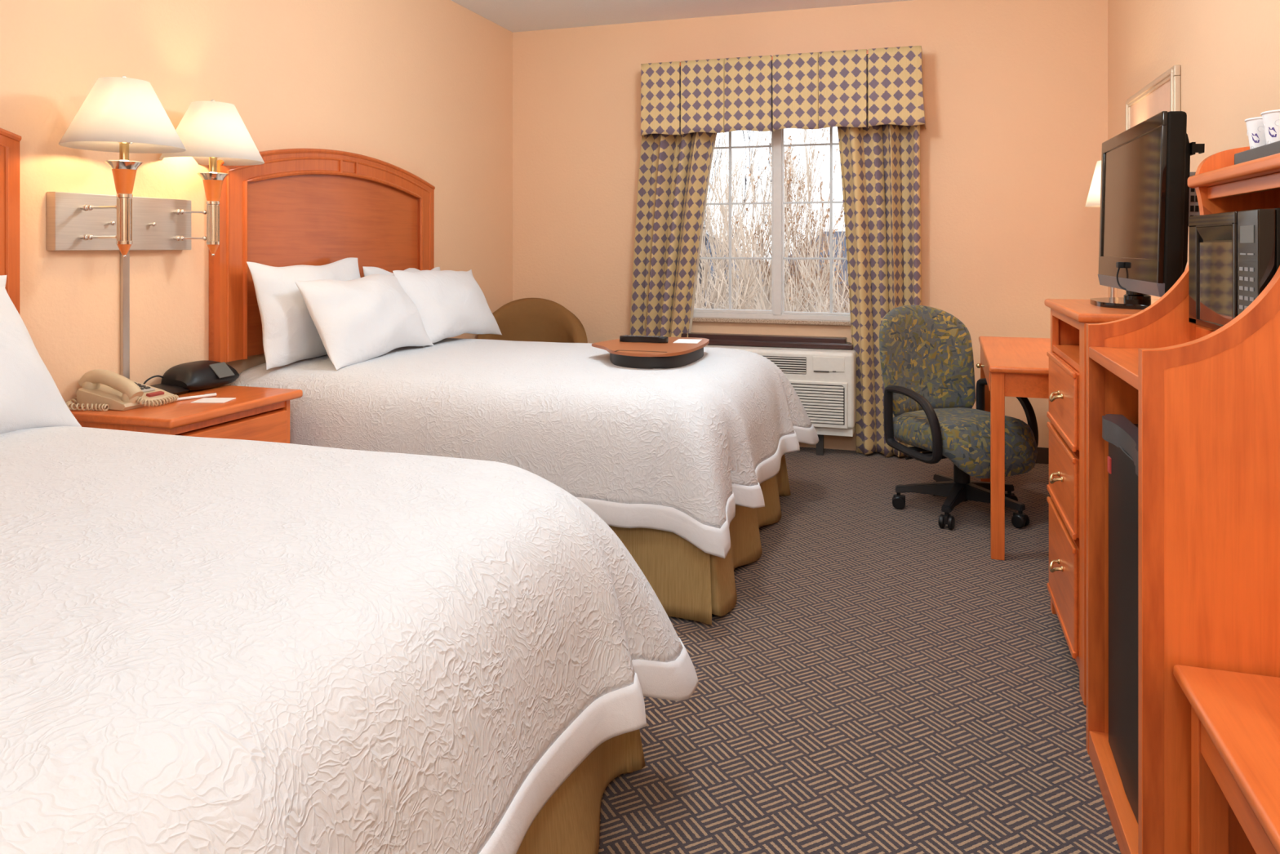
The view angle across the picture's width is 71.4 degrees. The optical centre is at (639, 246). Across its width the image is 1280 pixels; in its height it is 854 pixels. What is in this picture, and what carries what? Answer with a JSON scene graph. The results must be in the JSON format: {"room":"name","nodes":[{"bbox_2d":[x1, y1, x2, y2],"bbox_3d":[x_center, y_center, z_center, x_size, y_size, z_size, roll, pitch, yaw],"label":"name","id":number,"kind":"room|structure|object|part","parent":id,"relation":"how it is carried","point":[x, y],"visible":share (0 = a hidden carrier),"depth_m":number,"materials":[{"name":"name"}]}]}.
{"room":"hotel room","nodes":[
{"label":"hotel room","id":0,"kind":"room"},
{"bbox_2d":[0,0,512,407],"bbox_3d":[-1.996,-0.110,2.658,0.140,2.660,7.330,0,0,18],"label":"wall","id":1,"kind":"structure","parent":0,"point":[423,88],"depth_m":3.46,"materials":[{"name":"paint"}]},
{"bbox_2d":[0,127,21,314],"bbox_3d":[-2.119,0.003,1.925,0.068,0.894,1.576,0,0,18],"label":"headboard","id":2,"kind":"object","parent":1,"relation":"attached to","point":[9,141],"visible":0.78,"depth_m":2.64,"materials":[{"name":"brown wood"}]},
{"bbox_3d":[-2.098,0.021,1.919,0.014,0.859,1.504,0,0,18],"label":"moulding","id":3,"kind":"part","parent":2,"relation":"part of","materials":[{"name":"brown wood"}]},
{"bbox_2d":[46,75,264,378],"bbox_3d":[-1.601,-0.009,3.045,0.428,1.056,0.802,0,0,18],"label":"wall lamp","id":4,"kind":"object","parent":1,"relation":"attached to","point":[123,115],"visible":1,"depth_m":2.94,"materials":[{"name":"white fabric"}]},
{"bbox_3d":[-1.766,-0.077,2.975,0.026,0.016,0.016,0,0,18],"label":"switch knob","id":5,"kind":"part","parent":4,"relation":"part of","materials":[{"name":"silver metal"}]},
{"bbox_3d":[-1.772,-0.079,3.062,0.038,0.186,0.547,0,0,18],"label":"plate","id":6,"kind":"part","parent":4,"relation":"part of","materials":[{"name":"silver metal"}]},
{"bbox_3d":[-1.633,-0.417,2.818,0.350,0.211,0.350,0,0,18],"label":"lamp shade","id":7,"kind":"part","parent":4,"relation":"part of","materials":[{"name":"fabric"}]},
{"bbox_2d":[118,142,129,159],"bbox_3d":[-1.633,-0.309,2.818,0.032,0.095,0.032,0,0,18],"label":"socket","id":8,"kind":"object","parent":4,"relation":"attached to","point":[123,146],"depth_m":2.81,"materials":[{"name":"gold metal"}]},
{"bbox_3d":[-1.633,-0.086,2.818,0.046,0.160,0.046,0,0,18],"label":"lamp arm","id":9,"kind":"part","parent":4,"relation":"part of","materials":[{"name":"silver metal"}]},
{"bbox_3d":[-1.781,0.267,3.076,0.015,0.506,0.028,0,0,18],"label":"cord","id":10,"kind":"part","parent":4,"relation":"part of","materials":[{"name":"silver metal"}]},
{"bbox_3d":[-1.716,-0.077,3.133,0.026,0.016,0.016,0,0,18],"label":"switch knob","id":11,"kind":"part","parent":4,"relation":"part of","materials":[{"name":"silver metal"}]},
{"bbox_3d":[-1.569,-0.417,3.272,0.350,0.211,0.350,0,0,18],"label":"lamp shade","id":12,"kind":"part","parent":4,"relation":"part of","materials":[{"name":"fabric"}]},
{"bbox_2d":[208,156,217,172],"bbox_3d":[-1.569,-0.309,3.272,0.032,0.095,0.032,0,0,18],"label":"socket","id":13,"kind":"object","parent":4,"relation":"attached to","point":[212,161],"depth_m":3.26,"materials":[{"name":"gold metal"}]},
{"bbox_3d":[-1.569,-0.086,3.272,0.046,0.160,0.046,0,0,18],"label":"lamp arm","id":14,"kind":"part","parent":4,"relation":"part of","materials":[{"name":"silver metal"}]},
{"bbox_2d":[208,147,435,362],"bbox_3d":[-1.400,0.003,4.178,0.068,0.894,1.576,0,0,18],"label":"headboard","id":15,"kind":"object","parent":1,"relation":"attached to","point":[307,206],"visible":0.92,"depth_m":3.90,"materials":[{"name":"brown wood"}]},
{"bbox_2d":[451,0,909,32],"bbox_3d":[-0.213,-1.500,2.089,3.884,0.120,7.330,0,0,18],"label":"ceiling","id":16,"kind":"structure","parent":0,"point":[513,15],"depth_m":5.39,"materials":[{"name":"white paint"}]},
{"bbox_2d":[512,0,1107,450],"bbox_3d":[0.880,-0.110,5.513,3.604,2.660,0.140,0,0,18],"label":"wall","id":17,"kind":"structure","parent":0,"point":[1015,91],"depth_m":5.17,"materials":[{"name":"paint"}]},
{"bbox_2d":[680,332,853,349],"bbox_3d":[0.718,0.576,5.437,1.142,0.064,0.105,0,0,18],"label":"trim","id":18,"kind":"structure","parent":17,"relation":"attached to","point":[715,339],"depth_m":5.37,"materials":[{"name":"brown wood"}]},
{"bbox_2d":[692,126,850,325],"bbox_3d":[0.849,-0.164,5.480,1.345,1.272,0.133,0,0,18],"label":"window","id":19,"kind":"structure","parent":17,"relation":"in","point":[777,314],"depth_m":5.49,"materials":[{"name":"plastic"}]},
{"bbox_3d":[0.840,0.460,5.453,1.345,0.024,0.076,0,0,18],"label":"sill","id":20,"kind":"part","parent":19,"relation":"part of","materials":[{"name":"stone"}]},
{"bbox_3d":[0.860,-0.172,5.515,1.305,1.255,0.060,0,0,18],"label":"frame","id":21,"kind":"part","parent":19,"relation":"part of","materials":[{"name":"plastic"}]},
{"bbox_2d":[640,45,926,137],"bbox_3d":[0.832,-0.896,5.315,1.670,0.444,0.263,0,0,18],"label":"valance","id":22,"kind":"object","parent":17,"relation":"attached to","point":[873,86],"visible":1,"depth_m":5.18,"materials":[{"name":"fabric"}]},
{"bbox_2d":[629,132,716,337],"bbox_3d":[0.190,0.239,5.542,0.581,1.938,0.138,0,0,18],"label":"curtain","id":23,"kind":"object","parent":22,"relation":"hanging from","point":[674,170],"visible":0.67,"depth_m":5.54,"materials":[{"name":"fabric"}]},
{"bbox_2d":[837,124,922,459],"bbox_3d":[1.383,0.243,5.160,0.483,1.946,0.140,0,0,18],"label":"curtain","id":24,"kind":"object","parent":22,"relation":"hanging from","point":[881,166],"visible":0.77,"depth_m":5.16,"materials":[{"name":"fabric"}]},
{"bbox_2d":[922,447,1048,463],"bbox_3d":[0.857,1.175,5.441,3.604,0.090,0.012,0,0,18],"label":"baseboard","id":25,"kind":"structure","parent":17,"relation":"attached to","point":[1042,457],"depth_m":4.99,"materials":[{"name":"brown wood"}]},
{"bbox_2d":[598,446,1120,853],"bbox_3d":[-0.213,1.280,2.089,3.884,0.120,7.330,0,0,18],"label":"floor","id":26,"kind":"structure","parent":0,"point":[875,681],"depth_m":2.38,"materials":[{"name":"carpet"}]},
{"bbox_2d":[70,385,302,443],"bbox_3d":[-1.541,0.871,3.032,0.485,0.698,0.600,0,0,18],"label":"nightstand","id":27,"kind":"object","parent":26,"relation":"on","point":[255,413],"visible":0.2,"depth_m":2.92,"materials":[{"name":"brown wood"}]},
{"bbox_2d":[65,368,178,410],"bbox_3d":[-1.693,0.462,2.912,0.268,0.123,0.252,0,0,18],"label":"telephone","id":28,"kind":"object","parent":27,"relation":"on","point":[117,392],"visible":0.97,"depth_m":2.86,"materials":[{"name":"beige plastic"}]},
{"bbox_3d":[-1.681,0.503,2.879,0.323,0.039,0.129,0,0,-19],"label":"cord","id":29,"kind":"part","parent":28,"relation":"part of","materials":[{"name":"beige plastic"}]},
{"bbox_2d":[143,360,239,395],"bbox_3d":[-1.628,0.474,3.227,0.173,0.094,0.380,0,0,14],"label":"clock radio","id":30,"kind":"object","parent":27,"relation":"on","point":[180,379],"visible":0.91,"depth_m":3.19,"materials":[{"name":"black plastic"}]},
{"bbox_3d":[-1.720,0.487,3.124,0.010,0.061,0.120,0,0,25],"label":"cord","id":31,"kind":"part","parent":30,"relation":"part of","materials":[{"name":"black plastic"}]},
{"bbox_2d":[177,392,216,400],"bbox_3d":[-1.523,0.515,3.039,0.010,0.012,0.148,0,0,41],"label":"pen","id":32,"kind":"object","parent":27,"relation":"on","point":[211,394],"visible":0.9,"depth_m":3.05,"materials":[{"name":"white plastic"}]},
{"bbox_2d":[190,397,235,403],"bbox_3d":[-1.440,0.520,3.005,0.110,0.002,0.090,0,0,1],"label":"notepad","id":33,"kind":"object","parent":27,"relation":"on","point":[205,400],"visible":1,"depth_m":3.00,"materials":[{"name":"white paper"}]},
{"bbox_3d":[-1.540,0.719,3.032,0.422,0.262,0.484,0,0,18],"label":"drawer","id":34,"kind":"part","parent":27,"relation":"part of","materials":[{"name":"brown wood"}]},
{"bbox_2d":[477,297,587,342],"bbox_3d":[-0.652,0.774,5.406,0.670,0.892,0.588,0,0,-8],"label":"armchair","id":35,"kind":"object","parent":26,"relation":"on","point":[525,319],"visible":0.27,"depth_m":5.59,"materials":[{"name":"brown fabric"}]},
{"bbox_2d":[516,728,645,853],"bbox_3d":[-1.152,0.892,1.619,1.971,0.655,1.565,0,0,18],"label":"bed","id":36,"kind":"object","parent":26,"relation":"on","point":[569,822],"visible":0.14,"depth_m":1.71,"materials":[{"name":"white fabric"}]},
{"bbox_2d":[0,426,698,853],"bbox_3d":[-1.093,0.744,1.617,2.084,0.554,1.779,0,0,18],"label":"coverlet","id":37,"kind":"object","parent":36,"relation":"on","point":[208,645],"visible":0.99,"depth_m":1.26,"materials":[{"name":"white fabric"}]},
{"bbox_2d":[0,275,6,287],"bbox_3d":[-1.887,0.289,2.151,0.172,0.416,0.760,0,0,18],"label":"pillow","id":38,"kind":"object","parent":37,"relation":"on","point":[2,277],"visible":0.2,"depth_m":2.50,"materials":[{"name":"white fabric"}]},
{"bbox_2d":[0,286,81,433],"bbox_3d":[-1.745,0.322,2.126,0.235,0.431,0.779,0,0,18],"label":"pillow","id":39,"kind":"object","parent":37,"relation":"on","point":[30,397],"visible":0.98,"depth_m":2.33,"materials":[{"name":"white fabric"}]},
{"bbox_2d":[608,453,791,624],"bbox_3d":[-0.433,0.892,3.871,1.971,0.655,1.566,0,0,18],"label":"bed","id":40,"kind":"object","parent":26,"relation":"on","point":[689,582],"visible":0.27,"depth_m":2.92,"materials":[{"name":"beige fabric"}]},
{"bbox_2d":[231,337,818,558],"bbox_3d":[-0.363,0.726,3.895,2.093,0.519,1.740,0,0,18],"label":"coverlet","id":41,"kind":"object","parent":40,"relation":"on","point":[676,450],"visible":0.87,"depth_m":3.13,"materials":[{"name":"white fabric"}]},
{"bbox_2d":[246,257,360,369],"bbox_3d":[-1.387,0.266,3.807,0.197,0.426,0.750,0,0,18],"label":"pillow","id":42,"kind":"object","parent":41,"relation":"on","point":[291,335],"visible":0.66,"depth_m":3.56,"materials":[{"name":"white fabric"}]},
{"bbox_2d":[293,273,433,369],"bbox_3d":[-1.173,0.304,3.853,0.245,0.356,0.771,0,0,18],"label":"pillow","id":43,"kind":"object","parent":41,"relation":"on","point":[364,318],"visible":1,"depth_m":3.69,"materials":[{"name":"white fabric"}]},
{"bbox_2d":[362,266,440,276],"bbox_3d":[-1.166,0.291,4.501,0.191,0.391,0.707,0,0,18],"label":"pillow","id":44,"kind":"object","parent":41,"relation":"on","point":[367,270],"visible":0.15,"depth_m":4.28,"materials":[{"name":"white fabric"}]},
{"bbox_2d":[392,269,502,346],"bbox_3d":[-0.960,0.298,4.511,0.228,0.368,0.751,0,0,18],"label":"pillow","id":45,"kind":"object","parent":41,"relation":"on","point":[449,304],"visible":0.85,"depth_m":4.37,"materials":[{"name":"white fabric"}]},
{"bbox_2d":[591,337,709,368],"bbox_3d":[0.029,0.441,3.718,0.455,0.065,0.637,0,0,18],"label":"tray","id":46,"kind":"object","parent":41,"relation":"on","point":[642,355],"visible":0.86,"depth_m":3.51,"materials":[{"name":"brown wood"}]},
{"bbox_2d":[619,334,668,342],"bbox_3d":[0.016,0.395,3.795,0.213,0.025,0.053,0,0,16],"label":"remote control","id":47,"kind":"object","parent":46,"relation":"on","point":[626,338],"visible":1,"depth_m":3.78,"materials":[{"name":"black plastic"}]},
{"bbox_2d":[609,346,703,368],"bbox_3d":[0.070,0.447,3.706,0.330,0.053,0.574,0,0,18],"label":"cushion","id":48,"kind":"object","parent":46,"relation":"attached to","point":[667,357],"depth_m":3.47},
{"bbox_2d":[672,338,702,343],"bbox_3d":[0.206,0.408,3.818,0.104,0.002,0.150,0,0,12],"label":"card","id":49,"kind":"object","parent":46,"relation":"on","point":[679,340],"visible":1,"depth_m":3.82,"materials":[{"name":"white paper"}]},
{"bbox_2d":[704,344,856,455],"bbox_3d":[0.736,0.915,5.348,1.090,0.610,0.260,0,0,18],"label":"air conditioner","id":50,"kind":"object","parent":26,"relation":"on","point":[824,380],"visible":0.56,"depth_m":5.13,"materials":[{"name":"white plastic"}]},
{"bbox_2d":[763,355,806,373],"bbox_3d":[0.703,0.693,5.244,0.550,0.098,0.012,0,0,18],"label":"outlet","id":51,"kind":"object","parent":50,"relation":"attached to","point":[787,364],"depth_m":5.18,"materials":[{"name":"white plastic"}]},
{"bbox_3d":[0.698,0.912,5.238,1.025,0.264,0.014,0,0,18],"label":"panel","id":52,"kind":"part","parent":50,"relation":"part of","materials":[{"name":"white plastic"}]},
{"bbox_3d":[1.054,1.155,5.211,0.040,0.130,0.040,0,0,18],"label":"leg","id":53,"kind":"part","parent":50,"relation":"part of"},
{"bbox_3d":[1.084,0.679,5.117,0.181,0.082,0.010,0,0,18],"label":"control door","id":54,"kind":"part","parent":50,"relation":"part of","materials":[{"name":"white plastic"}]},
{"bbox_2d":[879,305,1038,529],"bbox_3d":[1.464,0.754,4.106,0.609,0.929,0.669,0,0,-23],"label":"office chair","id":55,"kind":"object","parent":26,"relation":"on","point":[926,360],"visible":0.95,"depth_m":4.11,"materials":[{"name":"green fabric"}]},
{"bbox_3d":[1.264,0.792,3.995,0.153,0.308,0.356,0,0,-23],"label":"armrest","id":56,"kind":"part","parent":55,"relation":"part of","materials":[{"name":"black plastic"}]},
{"bbox_3d":[1.303,0.951,4.065,0.205,0.035,0.028,0,0,-18],"label":"lever","id":57,"kind":"part","parent":55,"relation":"part of","materials":[{"name":"black plastic"}]},
{"bbox_3d":[1.367,0.547,4.323,0.556,0.515,0.194,0,0,-23],"label":"backrest","id":58,"kind":"part","parent":55,"relation":"part of","materials":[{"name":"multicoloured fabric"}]},
{"bbox_3d":[1.474,0.887,4.075,0.524,0.218,0.524,0,0,-23],"label":"seat","id":59,"kind":"part","parent":55,"relation":"part of","materials":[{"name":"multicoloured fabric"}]},
{"bbox_3d":[1.676,0.792,4.173,0.153,0.308,0.356,0,0,-23],"label":"armrest","id":60,"kind":"part","parent":55,"relation":"part of","materials":[{"name":"black plastic"}]},
{"bbox_2d":[976,336,1050,559],"bbox_3d":[1.849,0.843,3.929,0.684,0.755,1.225,0,0,19],"label":"writing desk","id":61,"kind":"object","parent":26,"relation":"on","point":[1011,366],"visible":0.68,"depth_m":3.46,"materials":[{"name":"brown wood"}]},
{"bbox_3d":[1.544,0.542,4.034,0.037,0.022,0.022,0,0,19],"label":"knob","id":62,"kind":"part","parent":61,"relation":"part of","materials":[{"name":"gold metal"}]},
{"bbox_3d":[1.770,0.856,4.556,0.050,0.729,0.050,0,0,19],"label":"leg","id":63,"kind":"part","parent":61,"relation":"part of","materials":[{"name":"brown wood"}]},
{"bbox_3d":[1.745,0.538,3.965,0.394,0.087,0.975,0,0,19],"label":"drawer","id":64,"kind":"part","parent":61,"relation":"part of","materials":[{"name":"brown wood"}]},
{"bbox_3d":[1.399,0.856,3.484,0.050,0.729,0.050,0,0,19],"label":"leg","id":65,"kind":"part","parent":61,"relation":"part of","materials":[{"name":"brown wood"}]},
{"bbox_2d":[1084,160,1116,297],"bbox_3d":[2.197,0.029,4.128,0.238,0.870,0.238,0,0,18],"label":"table lamp","id":66,"kind":"object","parent":61,"relation":"on","point":[1093,200],"visible":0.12,"depth_m":4.11,"materials":[{"name":"white fabric"}]},
{"bbox_3d":[2.197,-0.291,4.128,0.238,0.210,0.238,0,0,18],"label":"lamp shade","id":67,"kind":"part","parent":66,"relation":"part of","materials":[{"name":"fabric"}]},
{"bbox_2d":[1044,298,1142,705],"bbox_3d":[1.524,0.699,2.611,0.595,1.042,0.698,0,0,18],"label":"dresser","id":68,"kind":"object","parent":26,"relation":"on","point":[1066,487],"visible":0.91,"depth_m":2.53,"materials":[{"name":"brown wood"}]},
{"bbox_3d":[1.251,0.965,2.676,0.036,0.030,0.080,0,0,18],"label":"handle","id":69,"kind":"part","parent":68,"relation":"part of","materials":[{"name":"gold metal"}]},
{"bbox_3d":[1.251,0.699,2.676,0.036,0.030,0.080,0,0,18],"label":"handle","id":70,"kind":"part","parent":68,"relation":"part of","materials":[{"name":"gold metal"}]},
{"bbox_3d":[1.251,0.453,2.676,0.036,0.030,0.080,0,0,18],"label":"handle","id":71,"kind":"part","parent":68,"relation":"part of","materials":[{"name":"gold metal"}]},
{"bbox_3d":[1.515,0.982,2.621,0.507,0.296,0.528,0,0,18],"label":"drawer","id":72,"kind":"part","parent":68,"relation":"part of","materials":[{"name":"brown wood"}]},
{"bbox_3d":[1.515,0.695,2.621,0.507,0.218,0.528,0,0,18],"label":"drawer","id":73,"kind":"part","parent":68,"relation":"part of","materials":[{"name":"brown wood"}]},
{"bbox_3d":[1.515,0.457,2.621,0.507,0.210,0.528,0,0,18],"label":"drawer","id":74,"kind":"part","parent":68,"relation":"part of","materials":[{"name":"brown wood"}]},
{"bbox_3d":[1.639,0.712,2.900,0.550,1.016,0.022,0,0,18],"label":"panel","id":75,"kind":"part","parent":68,"relation":"part of","materials":[{"name":"brown wood"}]},
{"bbox_3d":[1.295,0.217,2.692,0.020,0.026,0.540,0,0,18],"label":"rail","id":76,"kind":"part","parent":68,"relation":"part of","materials":[{"name":"brown wood"}]},
{"bbox_2d":[1053,344,1079,371],"bbox_3d":[1.536,0.338,2.597,0.533,0.021,0.614,0,0,18],"label":"niche shelf","id":77,"kind":"object","parent":68,"relation":"attached to","point":[1068,355],"depth_m":2.73,"materials":[{"name":"brown wood"}]},
{"bbox_3d":[1.445,0.712,2.290,0.550,1.016,0.022,0,0,18],"label":"panel","id":78,"kind":"part","parent":68,"relation":"part of","materials":[{"name":"brown wood"}]},
{"bbox_2d":[1089,111,1204,309],"bbox_3d":[1.488,-0.087,2.665,0.244,0.530,0.752,0,0,12],"label":"television","id":79,"kind":"object","parent":68,"relation":"on","point":[1147,201],"visible":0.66,"depth_m":2.47,"materials":[{"name":"black plastic"}]},
{"bbox_3d":[1.480,-0.125,2.393,0.045,0.141,0.126,0,0,18],"label":"terminal panel","id":80,"kind":"part","parent":79,"relation":"part of","materials":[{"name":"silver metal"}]},
{"bbox_2d":[1086,146,1279,853],"bbox_3d":[1.269,0.495,1.789,0.580,1.450,0.640,0,0,18],"label":"cabinet","id":81,"kind":"object","parent":26,"relation":"on","point":[1204,402],"visible":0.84,"depth_m":1.59,"materials":[{"name":"brown wood"}]},
{"bbox_3d":[1.270,1.190,1.798,0.574,0.060,0.522,0,0,18],"label":"rail","id":82,"kind":"part","parent":81,"relation":"part of","materials":[{"name":"brown wood"}]},
{"bbox_2d":[1088,346,1147,389],"bbox_3d":[1.270,0.254,1.798,0.574,0.027,0.522,0,0,18],"label":"shelf","id":83,"kind":"object","parent":81,"relation":"attached to","point":[1122,361],"depth_m":1.92,"materials":[{"name":"brown wood"}]},
{"bbox_2d":[1102,413,1137,822],"bbox_3d":[1.268,0.778,1.800,0.538,0.768,0.470,0,0,18],"label":"mini fridge","id":84,"kind":"object","parent":81,"relation":"on","point":[1122,434],"visible":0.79,"depth_m":1.90,"materials":[{"name":"black metal"}]},
{"bbox_3d":[1.038,0.418,1.873,0.054,0.048,0.464,0,0,18],"label":"handle","id":85,"kind":"part","parent":84,"relation":"part of","materials":[{"name":"grey plastic"}]},
{"bbox_3d":[1.188,0.495,1.534,0.580,1.450,0.030,0,0,18],"label":"panel","id":86,"kind":"part","parent":81,"relation":"part of","materials":[{"name":"brown wood"}]},
{"bbox_2d":[1187,152,1279,199],"bbox_3d":[1.369,-0.137,1.757,0.351,0.058,0.640,0,0,18],"label":"shelf","id":87,"kind":"object","parent":81,"relation":"attached to","point":[1259,178],"depth_m":1.85,"materials":[{"name":"brown wood"}]},
{"bbox_2d":[1188,208,1279,330],"bbox_3d":[1.337,0.059,1.738,0.360,0.254,0.426,0,0,18],"label":"microwave","id":88,"kind":"object","parent":81,"relation":"on","point":[1233,256],"visible":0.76,"depth_m":1.75,"materials":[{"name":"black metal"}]},
{"bbox_3d":[1.197,0.052,1.843,0.031,0.239,0.311,0,0,18],"label":"door","id":89,"kind":"part","parent":88,"relation":"part of","materials":[{"name":"black glass"}]},
{"bbox_3d":[1.180,-0.024,1.826,0.008,0.032,0.233,0,0,18],"label":"door trim","id":90,"kind":"part","parent":88,"relation":"part of","materials":[{"name":"black plastic"}]},
{"bbox_3d":[1.134,0.052,1.638,0.028,0.239,0.110,0,0,18],"label":"control panel","id":91,"kind":"part","parent":88,"relation":"part of","materials":[{"name":"black plastic"}]},
{"bbox_2d":[1234,140,1279,164],"bbox_3d":[1.337,-0.180,1.636,0.316,0.027,0.378,0,0,18],"label":"serving tray","id":92,"kind":"object","parent":81,"relation":"on","point":[1271,148],"visible":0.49,"depth_m":1.73,"materials":[{"name":"plastic"}]},
{"bbox_2d":[1244,116,1266,149],"bbox_3d":[1.247,-0.214,1.769,0.075,0.081,0.075,0,0,18],"label":"paper cup","id":93,"kind":"object","parent":92,"relation":"on","point":[1256,135],"visible":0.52,"depth_m":1.76,"materials":[{"name":"white paper"}]},
{"bbox_2d":[1260,109,1279,144],"bbox_3d":[1.216,-0.214,1.678,0.075,0.081,0.075,0,0,18],"label":"paper cup","id":94,"kind":"object","parent":92,"relation":"on","point":[1271,118],"visible":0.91,"depth_m":1.67,"materials":[{"name":"white paper"}]},
{"bbox_2d":[1173,664,1279,853],"bbox_3d":[1.051,0.980,1.058,0.520,0.480,0.935,0,0,18],"label":"bench","id":95,"kind":"object","parent":26,"relation":"on","point":[1235,716],"visible":1,"depth_m":1.42,"materials":[{"name":"brown wood"}]},
{"bbox_3d":[0.972,0.992,1.519,0.045,0.456,0.045,0,0,18],"label":"leg","id":96,"kind":"part","parent":95,"relation":"part of","materials":[{"name":"brown wood"}]},
{"bbox_2d":[1107,0,1279,298],"bbox_3d":[1.570,-0.110,1.520,0.140,2.660,7.330,0,0,18],"label":"wall","id":97,"kind":"structure","parent":0,"point":[1227,52],"depth_m":3.22,"materials":[{"name":"paint"}]},
{"bbox_2d":[1125,64,1180,130],"bbox_3d":[2.246,-0.412,3.920,0.031,0.605,0.865,0,0,18],"label":"mirror","id":98,"kind":"object","parent":97,"relation":"attached to","point":[1162,93],"visible":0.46,"depth_m":3.81,"materials":[{"name":"beige mirror"}]},
{"label":"outside","id":99,"kind":"structure","parent":0,"visible":0},
{"bbox_3d":[9.658,4.370,63.153,100.000,0.300,113.800,0,0,18],"label":"ground","id":100,"kind":"structure","parent":99,"visible":0},
{"bbox_2d":[696,234,768,307],"bbox_3d":[1.727,1.820,33.039,6.200,4.800,7.000,0,0,18],"label":"house","id":101,"kind":"structure","parent":100,"relation":"on","point":[712,267],"depth_m":29.87,"materials":[{"name":"beige"}]},
{"bbox_2d":[694,129,809,308],"bbox_3d":[1.117,0.148,11.821,2.287,8.144,1.208,0,0,18],"label":"bare tree","id":102,"kind":"object","parent":100,"relation":"on","point":[749,144],"visible":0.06,"depth_m":11.83,"materials":[{"name":"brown plant"}]},
{"bbox_2d":[694,138,846,311],"bbox_3d":[0.912,1.543,8.851,2.422,5.354,1.997,0,0,-15],"label":"tree","id":103,"kind":"object","parent":100,"relation":"on","point":[705,275],"visible":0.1,"depth_m":8.66,"materials":[{"name":"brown plant"}]},
{"bbox_2d":[693,158,848,312],"bbox_3d":[1.554,1.612,9.021,2.715,5.215,2.124,0,0,5],"label":"tree","id":104,"kind":"object","parent":100,"relation":"on","point":[739,264],"visible":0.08,"depth_m":8.65,"materials":[{"name":"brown plant"}]},
{"bbox_2d":[693,265,849,312],"bbox_3d":[0.816,2.170,7.609,4.513,4.099,1.267,0,0,18],"label":"undergrowth","id":105,"kind":"object","parent":100,"relation":"on","point":[753,295],"visible":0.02,"depth_m":7.49,"materials":[{"name":"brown plant"}]},
{"bbox_2d":[696,126,849,312],"bbox_3d":[1.355,1.078,10.299,2.842,6.284,3.003,0,0,18],"label":"tree","id":106,"kind":"object","parent":100,"relation":"on","point":[712,241],"visible":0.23,"depth_m":10.31,"materials":[{"name":"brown plant"}]},
{"bbox_2d":[733,130,849,312],"bbox_3d":[2.203,1.409,10.504,2.064,5.621,2.070,0,0,-20],"label":"tree","id":107,"kind":"object","parent":100,"relation":"on","point":[827,215],"visible":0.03,"depth_m":10.49,"materials":[{"name":"orange plant"}]},
{"bbox_2d":[761,231,849,312],"bbox_3d":[6.558,1.860,29.923,4.700,4.720,6.000,0,0,18],"label":"house","id":108,"kind":"structure","parent":100,"relation":"on","point":[844,255],"depth_m":28.39,"materials":[{"name":"beige"}]},
{"bbox_2d":[764,128,849,311],"bbox_3d":[2.224,1.287,11.382,1.414,5.866,1.221,0,0,18],"label":"tree","id":109,"kind":"object","parent":100,"relation":"on","point":[827,138],"visible":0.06,"depth_m":11.32,"materials":[{"name":"orange plant"}]}
]}

